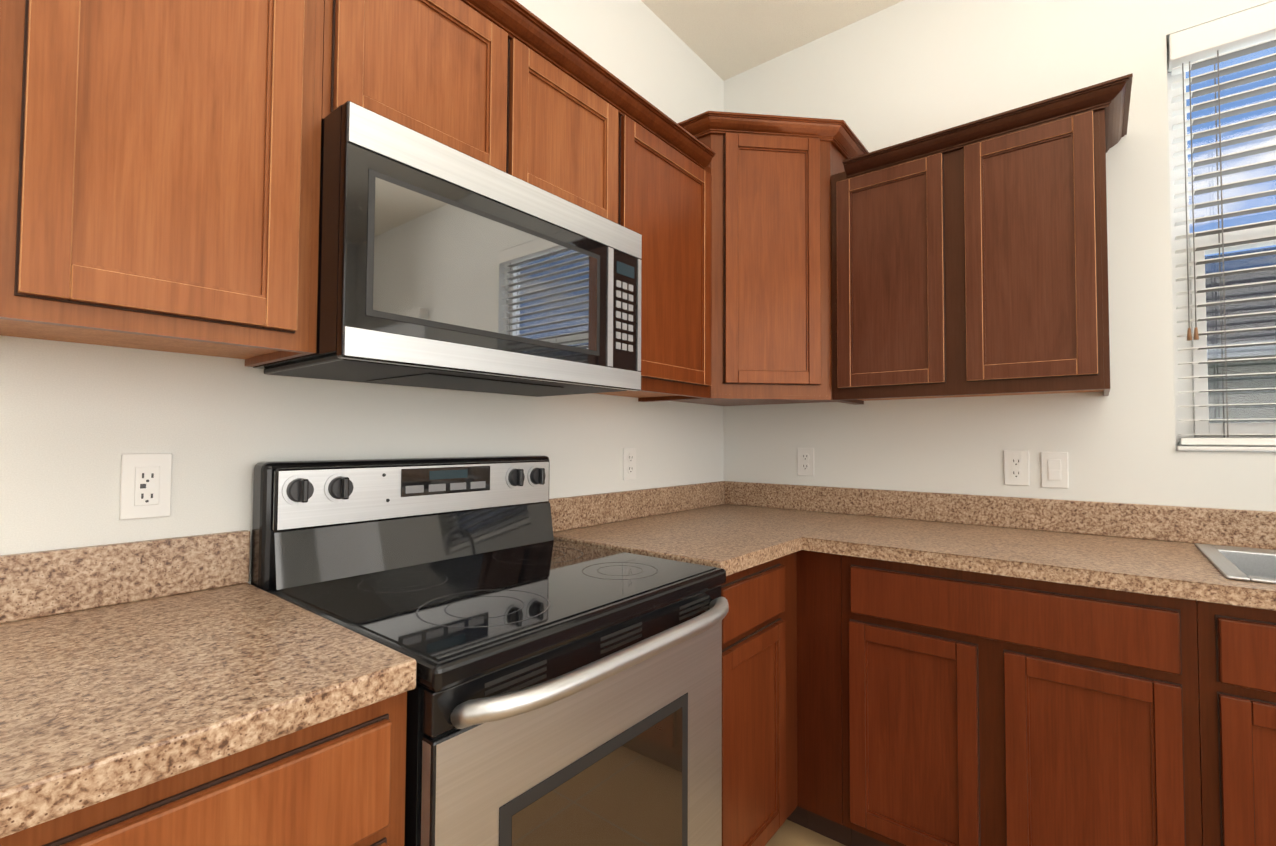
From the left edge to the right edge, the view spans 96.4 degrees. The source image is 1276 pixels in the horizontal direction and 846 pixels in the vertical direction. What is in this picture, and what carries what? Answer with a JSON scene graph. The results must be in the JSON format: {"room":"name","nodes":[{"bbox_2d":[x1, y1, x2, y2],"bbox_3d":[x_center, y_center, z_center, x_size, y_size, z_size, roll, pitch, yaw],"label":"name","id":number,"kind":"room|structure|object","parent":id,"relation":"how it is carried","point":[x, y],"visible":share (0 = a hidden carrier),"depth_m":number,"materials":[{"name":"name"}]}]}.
{"room":"kitchen","nodes":[
{"label":"kitchen","id":0,"kind":"room"},
{"bbox_2d":[0,0,723,583],"bbox_3d":[-1.044,-0.214,0.938,0.150,2.870,4.700,-1,-2,39],"label":"wall","id":1,"kind":"structure","parent":0,"point":[76,420],"depth_m":1.17,"materials":[{"name":"paint"}]},
{"bbox_2d":[119,453,171,519],"bbox_3d":[-0.874,0.112,1.014,0.009,0.115,0.070,-1,-2,39],"label":"outlet","id":2,"kind":"object","parent":1,"relation":"attached to","point":[145,485],"visible":1,"depth_m":1.01,"materials":[{"name":"white plastic"}]},
{"bbox_2d":[0,0,323,366],"bbox_3d":[-0.767,-0.516,0.910,0.324,0.792,0.379,-1,-2,39],"label":"upper cabinet","id":3,"kind":"object","parent":1,"relation":"attached to","point":[160,160],"visible":1,"depth_m":0.80,"materials":[{"name":"brown wood"}]},
{"bbox_2d":[321,0,617,223],"bbox_3d":[-0.408,-0.701,1.361,0.324,0.391,0.762,-1,-2,39],"label":"upper cabinet","id":4,"kind":"object","parent":1,"relation":"attached to","point":[461,76],"visible":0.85,"depth_m":1.20,"materials":[{"name":"brown wood"}]},
{"bbox_2d":[253,101,641,396],"bbox_3d":[-0.382,-0.297,1.326,0.397,0.417,0.760,-1,-2,39],"label":"over-the-range microwave","id":5,"kind":"object","parent":4,"relation":"attached to","point":[442,266],"visible":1,"depth_m":1.08,"materials":[{"name":"silver metal"}]},
{"bbox_2d":[461,0,715,169],"bbox_3d":[-0.393,-0.886,1.356,0.359,0.047,1.629,-1,-2,39],"label":"crown molding","id":6,"kind":"structure","parent":4,"relation":"attached to","point":[515,19],"depth_m":1.43,"materials":[{"name":"brown wood"}]},
{"bbox_2d":[623,448,635,479],"bbox_3d":[-0.029,0.148,2.068,0.008,0.115,0.070,-1,-2,39],"label":"electrical outlet","id":7,"kind":"object","parent":1,"relation":"attached to","point":[629,463],"visible":1,"depth_m":2.06,"materials":[{"name":"white plastic"}]},
{"bbox_2d":[594,115,711,401],"bbox_3d":[-0.017,-0.484,1.845,0.324,0.792,0.492,-1,-2,39],"label":"upper cabinet","id":8,"kind":"object","parent":1,"relation":"attached to","point":[665,200],"visible":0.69,"depth_m":1.75,"materials":[{"name":"brown wood"}]},
{"bbox_2d":[645,111,868,405],"bbox_3d":[0.444,-0.557,2.150,0.663,0.961,0.663,-1,-2,39],"label":"upper cabinet","id":9,"kind":"object","parent":1,"relation":"attached to","point":[771,330],"depth_m":1.96,"materials":[{"name":"brown wood"}]},
{"bbox_2d":[641,0,903,80],"bbox_3d":[0.738,-1.732,-0.441,4.700,0.100,4.700,-1,-2,39],"label":"ceiling","id":10,"kind":"structure","parent":0,"point":[723,40],"depth_m":2.29,"materials":[{"name":"white paint"}]},
{"bbox_2d":[765,819,845,845],"bbox_3d":[0.723,1.237,-0.530,4.700,0.100,4.700,-1,-2,39],"label":"floor","id":11,"kind":"structure","parent":0,"point":[789,833],"depth_m":1.72,"materials":[{"name":"tile"}]},
{"bbox_2d":[0,692,406,845],"bbox_3d":[-0.654,0.781,0.776,0.629,0.876,0.378,-1,-2,39],"label":"base cabinet","id":12,"kind":"object","parent":11,"relation":"on","point":[338,780],"visible":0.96,"depth_m":0.62,"materials":[{"name":"brown wood"}]},
{"bbox_2d":[0,530,415,837],"bbox_3d":[-0.650,0.273,0.788,0.634,0.140,0.380,-1,-2,39],"label":"countertop","id":13,"kind":"structure","parent":12,"relation":"on","point":[126,667],"depth_m":0.71,"materials":[{"name":"stone"}]},
{"bbox_2d":[251,455,728,845],"bbox_3d":[-0.261,0.657,1.188,0.722,1.152,0.746,-1,-2,39],"label":"range","id":14,"kind":"object","parent":11,"relation":"on","point":[564,694],"visible":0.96,"depth_m":1.07,"materials":[{"name":"silver metal"}]},
{"bbox_2d":[721,552,796,845],"bbox_3d":[0.096,0.813,1.710,0.629,0.876,0.492,-1,-2,39],"label":"base cabinet","id":15,"kind":"object","parent":11,"relation":"on","point":[759,713],"visible":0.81,"depth_m":1.50,"materials":[{"name":"brown wood"}]},
{"bbox_2d":[549,488,803,575],"bbox_3d":[0.088,0.305,1.704,0.638,0.140,0.446,-1,-2,39],"label":"countertop","id":16,"kind":"structure","parent":15,"relation":"on","point":[731,532],"depth_m":1.84,"materials":[{"name":"stone"}]},
{"bbox_2d":[787,550,830,831],"bbox_3d":[0.433,0.828,2.147,0.607,0.876,0.608,-1,-2,39],"label":"base cabinet","id":17,"kind":"object","parent":11,"relation":"on","point":[813,568],"depth_m":1.69,"materials":[{"name":"brown wood"}]},
{"bbox_2d":[831,554,1226,845],"bbox_3d":[1.064,0.815,1.628,0.756,0.876,0.628,-1,-2,39],"label":"base cabinet","id":18,"kind":"object","parent":11,"relation":"on","point":[937,706],"depth_m":1.36,"materials":[{"name":"brown wood"}]},
{"bbox_2d":[656,481,1275,610],"bbox_3d":[1.369,0.301,1.383,3.039,0.140,0.656,-1,-2,39],"label":"countertop","id":19,"kind":"structure","parent":18,"relation":"on","point":[1136,548],"depth_m":1.63,"materials":[{"name":"stone"}]},
{"bbox_2d":[1194,543,1275,583],"bbox_3d":[1.705,0.245,1.132,0.818,0.553,0.498,-1,-2,39],"label":"sink basin","id":20,"kind":"object","parent":19,"relation":"in","point":[1245,563],"visible":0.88,"depth_m":1.44,"materials":[{"name":"silver metal"}]},
{"bbox_2d":[723,0,1275,511],"bbox_3d":[2.212,-0.188,1.241,4.550,2.870,0.150,-1,-2,39],"label":"wall","id":21,"kind":"structure","parent":0,"point":[901,72],"depth_m":1.91,"materials":[{"name":"paint"}]},
{"bbox_2d":[797,448,813,475],"bbox_3d":[0.690,0.160,2.349,0.070,0.115,0.008,-1,-2,39],"label":"outlet","id":22,"kind":"object","parent":21,"relation":"attached to","point":[805,461],"visible":1,"depth_m":2.35,"materials":[{"name":"white plastic"}]},
{"bbox_2d":[831,109,1109,403],"bbox_3d":[1.058,-0.478,1.873,0.745,0.792,0.324,-1,-2,39],"label":"upper cabinet","id":23,"kind":"object","parent":21,"relation":"attached to","point":[977,269],"visible":1,"depth_m":1.70,"materials":[{"name":"brown wood"}]},
{"bbox_2d":[843,73,1132,178],"bbox_3d":[1.093,-0.864,1.835,0.742,0.047,0.359,-1,-2,39],"label":"crown molding","id":24,"kind":"structure","parent":23,"relation":"attached to","point":[1112,97],"depth_m":1.66,"materials":[{"name":"brown wood"}]},
{"bbox_2d":[1004,450,1028,485],"bbox_3d":[1.257,0.149,1.894,0.070,0.115,0.008,-1,-2,39],"label":"electrical outlet","id":25,"kind":"object","parent":21,"relation":"attached to","point":[1016,467],"visible":1,"depth_m":1.89,"materials":[{"name":"white plastic"}]},
{"bbox_2d":[1041,452,1067,487],"bbox_3d":[1.337,0.151,1.829,0.070,0.115,0.010,-1,-2,39],"label":"light switch","id":26,"kind":"object","parent":21,"relation":"attached to","point":[1054,469],"visible":1,"depth_m":1.83,"materials":[{"name":"white plastic"}]},
{"bbox_2d":[1167,48,1275,451],"bbox_3d":[1.972,-0.541,1.429,0.936,1.231,0.147,-1,-2,39],"label":"window","id":27,"kind":"structure","parent":21,"relation":"in","point":[1198,427],"depth_m":1.68,"materials":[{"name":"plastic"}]},
{"bbox_2d":[1167,1,1275,445],"bbox_3d":[1.950,-0.548,1.402,0.928,1.211,0.072,-1,-2,39],"label":"window blinds","id":28,"kind":"object","parent":27,"relation":"attached to","point":[1239,34],"visible":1,"depth_m":1.62,"materials":[{"name":"white plastic"}]},
{"label":"outside","id":29,"kind":"structure","parent":0,"visible":0},
{"bbox_3d":[12.947,1.885,18.215,60.000,0.100,39.840,-1,-2,39],"label":"ground","id":30,"kind":"structure","parent":29,"visible":0},
{"bbox_2d":[1176,270,1275,451],"bbox_3d":[11.608,-0.523,8.610,26.800,4.120,8.020,-1,-2,39],"label":"neighbor house","id":31,"kind":"structure","parent":30,"relation":"on","point":[1247,347],"depth_m":7.26,"materials":[{"name":"paint"}]}
]}

